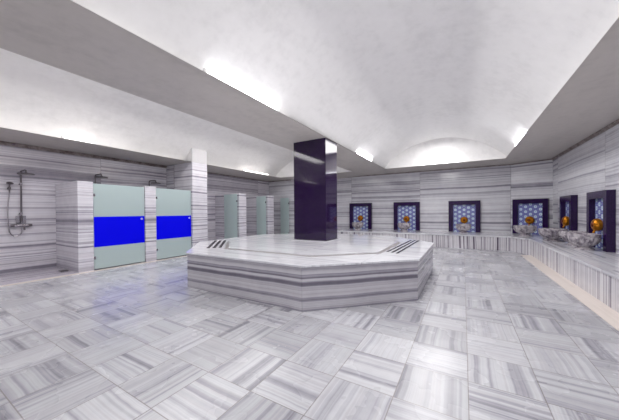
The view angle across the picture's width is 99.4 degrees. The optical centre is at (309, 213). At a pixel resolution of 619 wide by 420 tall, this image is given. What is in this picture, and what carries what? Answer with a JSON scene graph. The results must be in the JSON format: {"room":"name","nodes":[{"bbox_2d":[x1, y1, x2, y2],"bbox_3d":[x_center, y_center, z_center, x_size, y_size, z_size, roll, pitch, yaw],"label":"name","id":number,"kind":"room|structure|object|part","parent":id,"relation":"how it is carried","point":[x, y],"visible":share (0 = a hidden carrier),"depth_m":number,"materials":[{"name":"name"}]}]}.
{"room":"spa","nodes":[
{"label":"spa","id":0,"kind":"room"},
{"bbox_2d":[0,145,268,274],"bbox_3d":[-5.645,-0.475,7.312,0.156,3.510,13.988,0,1,30],"label":"wall","id":1,"kind":"structure","parent":0,"point":[35,248],"depth_m":6.17,"materials":[{"name":"stone"}]},
{"bbox_2d":[6,169,34,236],"bbox_3d":[-6.194,-0.227,5.659,0.565,1.457,0.390,0,1,30],"label":"shower","id":2,"kind":"object","parent":1,"relation":"attached to","point":[20,219],"visible":1,"depth_m":5.77,"materials":[{"name":"silver metal"}]},
{"bbox_3d":[-6.403,0.127,5.820,0.030,0.160,0.150,0,1,30],"label":"plate","id":3,"kind":"part","parent":2,"relation":"part of","materials":[{"name":"silver metal"}]},
{"bbox_2d":[0,141,166,167],"bbox_3d":[-6.874,-1.499,5.014,0.052,0.072,8.489,0,1,30],"label":"trim","id":4,"kind":"structure","parent":1,"relation":"attached to","point":[1,142],"depth_m":6.60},
{"bbox_2d":[0,255,186,285],"bbox_3d":[-4.960,1.276,7.022,1.313,0.005,13.832,0,1,30],"label":"shower floor","id":5,"kind":"structure","parent":1,"relation":"attached to","point":[11,278],"depth_m":5.56,"materials":[{"name":"stone"}]},
{"bbox_2d":[55,181,93,272],"bbox_3d":[-5.490,0.285,6.118,1.310,1.997,0.286,0,1,30],"label":"wall","id":6,"kind":"structure","parent":5,"relation":"on","point":[74,199],"depth_m":5.84,"materials":[{"name":"stone"}]},
{"bbox_2d":[93,183,144,268],"bbox_3d":[-4.601,0.281,6.392,0.090,1.940,1.104,0,1,30],"label":"shower door","id":7,"kind":"structure","parent":6,"relation":"attached to","point":[118,210],"depth_m":6.33,"materials":[{"name":"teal glass"}]},
{"bbox_2d":[139,186,156,261],"bbox_3d":[-4.787,0.271,7.318,1.310,1.997,0.277,0,1,30],"label":"wall","id":8,"kind":"structure","parent":5,"relation":"on","point":[149,191],"depth_m":6.97,"materials":[{"name":"stone"}]},
{"bbox_2d":[156,188,190,258],"bbox_3d":[-3.903,0.267,7.582,0.090,1.940,1.072,0,1,30],"label":"shower door","id":9,"kind":"structure","parent":8,"relation":"attached to","point":[173,206],"depth_m":7.53,"materials":[{"name":"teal glass"}]},
{"bbox_2d":[224,194,236,238],"bbox_3d":[-2.955,0.243,9.843,0.688,1.940,0.024,0,1,30],"label":"shower door","id":10,"kind":"structure","parent":5,"relation":"on","point":[230,200],"depth_m":9.84,"materials":[{"name":"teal glass"}]},
{"bbox_2d":[215,193,246,239],"bbox_3d":[-3.077,0.237,10.235,1.310,1.997,0.364,0,1,30],"label":"wall","id":11,"kind":"structure","parent":5,"relation":"on","point":[219,198],"depth_m":10.07,"materials":[{"name":"stone"}]},
{"bbox_2d":[246,195,273,235],"bbox_3d":[-2.234,0.220,11.673,1.310,1.997,0.403,0,1,30],"label":"wall","id":12,"kind":"structure","parent":5,"relation":"on","point":[251,218],"depth_m":11.53,"materials":[{"name":"stone"}]},
{"bbox_2d":[256,196,265,234],"bbox_3d":[-2.059,0.226,11.216,0.532,1.940,0.024,0,1,30],"label":"shower door","id":13,"kind":"structure","parent":5,"relation":"on","point":[260,200],"depth_m":11.21,"materials":[{"name":"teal glass"}]},
{"bbox_2d":[280,198,288,233],"bbox_3d":[-1.193,0.209,12.668,0.506,1.940,0.024,0,1,30],"label":"shower door","id":14,"kind":"structure","parent":5,"relation":"on","point":[284,202],"depth_m":12.66,"materials":[{"name":"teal glass"}]},
{"bbox_2d":[93,173,107,220],"bbox_3d":[-5.508,-0.318,6.830,0.565,1.457,0.390,0,1,30],"label":"shower","id":15,"kind":"object","parent":1,"relation":"attached to","point":[101,176],"visible":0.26,"depth_m":6.78,"materials":[{"name":"silver metal"}]},
{"bbox_2d":[207,172,268,181],"bbox_3d":[-3.253,-1.591,11.216,0.026,0.035,4.810,0,1,30],"label":"trim","id":16,"kind":"structure","parent":1,"relation":"attached to","point":[207,172],"depth_m":11.30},
{"bbox_2d":[269,179,293,233],"bbox_3d":[-1.137,-0.548,12.867,2.314,3.510,0.156,0,1,30],"label":"wall","id":17,"kind":"structure","parent":0,"point":[280,189],"depth_m":12.94,"materials":[{"name":"stone"}]},
{"bbox_2d":[0,247,618,419],"bbox_3d":[-0.354,1.336,5.261,11.821,0.150,16.232,0,1,30],"label":"floor","id":18,"kind":"structure","parent":0,"point":[489,335],"depth_m":2.43,"materials":[{"name":"stone"}]},
{"bbox_2d":[0,256,185,286],"bbox_3d":[-4.354,1.273,6.667,0.091,0.008,13.832,0,1,30],"label":"trim","id":19,"kind":"structure","parent":18,"relation":"on","point":[180,256],"depth_m":5.71,"materials":[{"name":"beige stone"}]},
{"bbox_2d":[166,148,207,247],"bbox_3d":[-4.019,-0.381,8.591,1.349,3.271,0.533,0,1,30],"label":"pier","id":20,"kind":"object","parent":18,"relation":"on","point":[191,176],"visible":0.71,"depth_m":8.23,"materials":[{"name":"stone"}]},
{"bbox_2d":[186,233,433,311],"bbox_3d":[0.059,0.947,5.997,4.875,0.612,4.693,0,1,30],"label":"platform","id":21,"kind":"object","parent":18,"relation":"on","point":[352,270],"visible":0.97,"depth_m":3.83,"materials":[{"name":"stone"}]},
{"bbox_3d":[-1.111,0.986,4.010,2.360,0.580,0.029,0,1,30],"label":"panel","id":22,"kind":"part","parent":21,"relation":"part of","materials":[{"name":"stone"}]},
{"bbox_2d":[287,138,340,241],"bbox_3d":[0.104,-0.557,6.507,1.075,2.387,0.852,0,1,30],"label":"square column","id":23,"kind":"structure","parent":21,"relation":"on","point":[315,161],"depth_m":6.25,"materials":[{"name":"stone"}]},
{"bbox_3d":[0.733,0.977,3.617,1.713,0.580,0.029,0,0,-14],"label":"panel","id":24,"kind":"part","parent":21,"relation":"part of","materials":[{"name":"stone"}]},
{"bbox_3d":[2.121,0.959,4.774,0.029,0.580,2.223,0,1,30],"label":"panel","id":25,"kind":"part","parent":21,"relation":"part of","materials":[{"name":"stone"}]},
{"bbox_2d":[337,228,618,312],"bbox_3d":[0.642,1.025,4.673,8.724,0.468,15.449,0,1,30],"label":"bench","id":26,"kind":"object","parent":18,"relation":"on","point":[596,271],"visible":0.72,"depth_m":5.99,"materials":[{"name":"stone"}]},
{"bbox_2d":[352,222,362,229],"bbox_3d":[2.180,0.559,11.839,0.502,0.332,0.502,0,1,30],"label":"washbasin","id":27,"kind":"object","parent":26,"relation":"on","point":[357,225],"visible":1,"depth_m":11.69,"materials":[{"name":"stone"}]},
{"bbox_2d":[349,203,371,228],"bbox_3d":[2.433,0.107,12.491,1.079,1.222,0.130,0,1,30],"label":"niche","id":28,"kind":"object","parent":26,"relation":"on","point":[355,209],"visible":0.89,"depth_m":12.47,"materials":[{"name":"blue tile"}]},
{"bbox_3d":[2.458,0.184,12.533,0.767,1.066,0.032,0,1,30],"label":"tile panel","id":29,"kind":"part","parent":28,"relation":"part of","materials":[{"name":"blue tile"}]},
{"bbox_2d":[398,223,410,230],"bbox_3d":[3.929,0.554,10.889,0.502,0.332,0.502,0,0,17],"label":"washbasin","id":30,"kind":"object","parent":26,"relation":"on","point":[403,226],"visible":0.99,"depth_m":10.71,"materials":[{"name":"stone"}]},
{"bbox_2d":[394,202,419,230],"bbox_3d":[4.233,0.103,11.435,1.079,1.222,0.130,0,1,30],"label":"niche","id":31,"kind":"object","parent":26,"relation":"on","point":[401,209],"visible":0.91,"depth_m":11.40,"materials":[{"name":"blue tile"}]},
{"bbox_2d":[403,216,409,222],"bbox_3d":[4.207,0.246,11.390,0.263,0.312,0.170,0,1,30],"label":"tap","id":32,"kind":"object","parent":31,"relation":"attached to","point":[406,219],"visible":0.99,"depth_m":11.34,"materials":[{"name":"gold metal"}]},
{"bbox_3d":[4.258,0.181,11.478,0.767,1.066,0.032,0,1,30],"label":"tile panel","id":33,"kind":"part","parent":31,"relation":"part of","materials":[{"name":"blue tile"}]},
{"bbox_3d":[3.679,0.742,10.880,7.687,0.039,1.664,0,1,30],"label":"seat","id":34,"kind":"part","parent":26,"relation":"part of","materials":[{"name":"stone"}]},
{"bbox_3d":[3.195,0.984,10.238,7.500,0.429,0.023,0,1,30],"label":"panel","id":35,"kind":"part","parent":26,"relation":"part of","materials":[{"name":"stone"}]},
{"bbox_2d":[456,224,470,232],"bbox_3d":[5.777,0.550,9.851,0.502,0.332,0.502,0,0,24],"label":"washbasin","id":36,"kind":"object","parent":26,"relation":"on","point":[463,228],"visible":0.99,"depth_m":9.70,"materials":[{"name":"stone"}]},
{"bbox_2d":[448,200,480,231],"bbox_3d":[6.095,0.099,10.344,1.079,1.222,0.130,0,1,30],"label":"niche","id":37,"kind":"object","parent":26,"relation":"on","point":[457,209],"visible":0.86,"depth_m":10.33,"materials":[{"name":"blue tile"}]},
{"bbox_2d":[460,217,467,223],"bbox_3d":[6.069,0.268,10.299,0.263,0.312,0.170,0,1,30],"label":"tap","id":38,"kind":"object","parent":37,"relation":"attached to","point":[464,220],"visible":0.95,"depth_m":10.25,"materials":[{"name":"gold metal"}]},
{"bbox_3d":[6.120,0.177,10.386,0.767,1.066,0.032,0,1,30],"label":"tile panel","id":39,"kind":"part","parent":37,"relation":"part of","materials":[{"name":"blue tile"}]},
{"bbox_3d":[6.399,0.981,7.922,0.023,0.429,0.820,0,0,5],"label":"panel","id":40,"kind":"part","parent":26,"relation":"part of","materials":[{"name":"stone"}]},
{"bbox_2d":[513,225,536,235],"bbox_3d":[7.037,0.552,8.570,0.603,0.332,0.603,0,0,8],"label":"washbasin","id":41,"kind":"object","parent":26,"relation":"on","point":[524,230],"visible":1,"depth_m":8.40,"materials":[{"name":"stone"}]},
{"bbox_3d":[6.871,0.738,8.583,2.098,0.039,1.172,-1,1,-34],"label":"seat","id":42,"kind":"part","parent":26,"relation":"part of","materials":[{"name":"stone"}]},
{"bbox_2d":[512,198,548,234],"bbox_3d":[7.666,0.098,9.117,0.130,1.222,0.993,-1,1,-32],"label":"niche","id":43,"kind":"object","parent":26,"relation":"on","point":[538,209],"visible":0.8,"depth_m":9.08,"materials":[{"name":"tile"}]},
{"bbox_2d":[525,216,534,224],"bbox_3d":[7.621,0.241,9.090,0.170,0.312,0.263,-1,1,-32],"label":"tap","id":44,"kind":"object","parent":43,"relation":"attached to","point":[529,220],"visible":0.97,"depth_m":9.04,"materials":[{"name":"gold metal"}]},
{"bbox_3d":[7.707,0.176,9.143,0.032,1.066,0.706,-1,1,-32],"label":"tile panel","id":45,"kind":"part","parent":43,"relation":"part of","materials":[{"name":"blue tile"}]},
{"bbox_2d":[538,228,567,241],"bbox_3d":[6.565,0.567,7.084,0.603,0.332,0.603,0,0,22],"label":"washbasin","id":46,"kind":"object","parent":26,"relation":"on","point":[551,234],"visible":0.87,"depth_m":6.95,"materials":[{"name":"stone"}]},
{"bbox_2d":[559,195,577,238],"bbox_3d":[7.108,0.117,7.212,0.130,1.222,0.939,0,1,30],"label":"niche","id":47,"kind":"object","parent":26,"relation":"on","point":[568,205],"visible":0.68,"depth_m":6.93,"materials":[{"name":"purple stone"}]},
{"bbox_2d":[561,216,568,226],"bbox_3d":[7.063,0.221,7.240,0.170,0.312,0.263,0,1,30],"label":"tap","id":48,"kind":"object","parent":47,"relation":"attached to","point":[565,220],"visible":0.89,"depth_m":7.17,"materials":[{"name":"gold metal"}]},
{"bbox_3d":[7.151,0.195,7.188,0.032,1.066,0.667,0,1,30],"label":"tile panel","id":49,"kind":"part","parent":47,"relation":"part of","materials":[{"name":"blue tile"}]},
{"bbox_2d":[560,231,587,245],"bbox_3d":[6.205,0.577,6.135,0.502,0.332,0.502,0,1,27],"label":"washbasin","id":50,"kind":"object","parent":26,"relation":"on","point":[563,234],"visible":0.45,"depth_m":6.13,"materials":[{"name":"stone"}]},
{"bbox_3d":[3.881,0.806,2.456,0.893,0.039,14.903,0,1,30],"label":"seat","id":51,"kind":"part","parent":26,"relation":"part of","materials":[{"name":"stone"}]},
{"bbox_3d":[3.059,1.050,1.874,0.023,0.429,13.064,0,1,30],"label":"panel","id":52,"kind":"part","parent":26,"relation":"part of","materials":[{"name":"stone"}]},
{"bbox_2d":[567,233,601,249],"bbox_3d":[5.792,0.584,5.533,0.502,0.332,0.502,0,0,7],"label":"washbasin","id":53,"kind":"object","parent":26,"relation":"on","point":[583,241],"visible":1,"depth_m":5.41,"materials":[{"name":"stone"}]},
{"bbox_2d":[586,189,615,252],"bbox_3d":[6.122,0.137,5.530,0.130,1.222,0.960,0,1,30],"label":"niche","id":54,"kind":"object","parent":26,"relation":"on","point":[601,205],"visible":0.88,"depth_m":5.21,"materials":[{"name":"purple stone"}]},
{"bbox_2d":[590,218,602,232],"bbox_3d":[6.077,0.254,5.558,0.170,0.312,0.263,0,1,30],"label":"tap","id":55,"kind":"object","parent":54,"relation":"attached to","point":[596,224],"visible":0.95,"depth_m":5.49,"materials":[{"name":"gold metal"}]},
{"bbox_3d":[6.165,0.215,5.506,0.032,1.066,0.683,0,1,30],"label":"tile panel","id":56,"kind":"part","parent":54,"relation":"part of","materials":[{"name":"blue tile"}]},
{"bbox_2d":[521,255,618,330],"bbox_3d":[2.960,1.262,1.972,0.247,0.005,13.130,0,1,30],"label":"trim","id":57,"kind":"structure","parent":18,"relation":"on","point":[605,312],"depth_m":3.97,"materials":[{"name":"beige stone"}]},
{"bbox_2d":[0,0,618,180],"bbox_3d":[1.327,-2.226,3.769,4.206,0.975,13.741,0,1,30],"label":"ceiling","id":58,"kind":"structure","parent":0,"point":[393,83],"depth_m":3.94,"materials":[{"name":"white paint"}]},
{"bbox_2d":[61,135,98,144],"bbox_3d":[-4.994,-1.599,5.727,0.044,0.065,0.636,0,1,30],"label":"tube light","id":59,"kind":"object","parent":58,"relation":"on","point":[62,136],"visible":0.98,"depth_m":5.70,"materials":[{"name":"white ceramic"}]},
{"bbox_2d":[203,68,279,111],"bbox_3d":[-0.917,-1.765,3.878,0.044,0.065,1.516,0,1,30],"label":"tube light","id":60,"kind":"object","parent":58,"relation":"on","point":[204,69],"visible":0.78,"depth_m":3.69,"materials":[{"name":"white ceramic"}]},
{"bbox_2d":[242,169,268,174],"bbox_3d":[-2.147,-1.656,10.583,0.044,0.065,1.516,0,1,30],"label":"tube light","id":61,"kind":"object","parent":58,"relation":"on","point":[242,169],"visible":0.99,"depth_m":10.49,"materials":[{"name":"white ceramic"}]},
{"bbox_2d":[417,160,462,165],"bbox_3d":[4.749,-1.848,9.597,1.516,0.065,0.044,0,1,30],"label":"tube light","id":62,"kind":"object","parent":58,"relation":"on","point":[462,160],"visible":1,"depth_m":9.56,"materials":[{"name":"white ceramic"}]},
{"bbox_2d":[337,164,510,232],"bbox_3d":[4.081,-0.574,11.685,7.884,3.510,0.156,0,1,30],"label":"wall","id":63,"kind":"structure","parent":0,"point":[491,186],"depth_m":10.96,"materials":[{"name":"stone"}]},
{"bbox_2d":[348,164,510,177],"bbox_3d":[4.077,-1.796,11.568,7.690,0.035,0.026,0,1,30],"label":"trim","id":64,"kind":"structure","parent":63,"relation":"attached to","point":[506,164],"depth_m":10.84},
{"bbox_2d":[511,160,552,232],"bbox_3d":[7.785,-0.579,9.189,0.156,3.510,1.171,-1,1,-32],"label":"wall","id":65,"kind":"structure","parent":0,"point":[533,180],"depth_m":9.08,"materials":[{"name":"stone"}]},
{"bbox_2d":[511,159,550,164],"bbox_3d":[7.699,-1.801,9.131,0.026,0.035,1.171,-1,1,-32],"label":"trim","id":66,"kind":"structure","parent":65,"relation":"attached to","point":[545,159],"depth_m":9.11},
{"bbox_2d":[553,124,618,252],"bbox_3d":[4.293,-0.500,2.125,0.156,3.510,15.090,0,1,30],"label":"wall","id":67,"kind":"structure","parent":0,"point":[592,166],"depth_m":6.34,"materials":[{"name":"stone"}]},
{"bbox_2d":[551,119,618,159],"bbox_3d":[4.231,-1.710,2.222,0.046,0.061,14.908,0,1,30],"label":"trim","id":68,"kind":"structure","parent":67,"relation":"attached to","point":[616,122],"depth_m":6.03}
]}

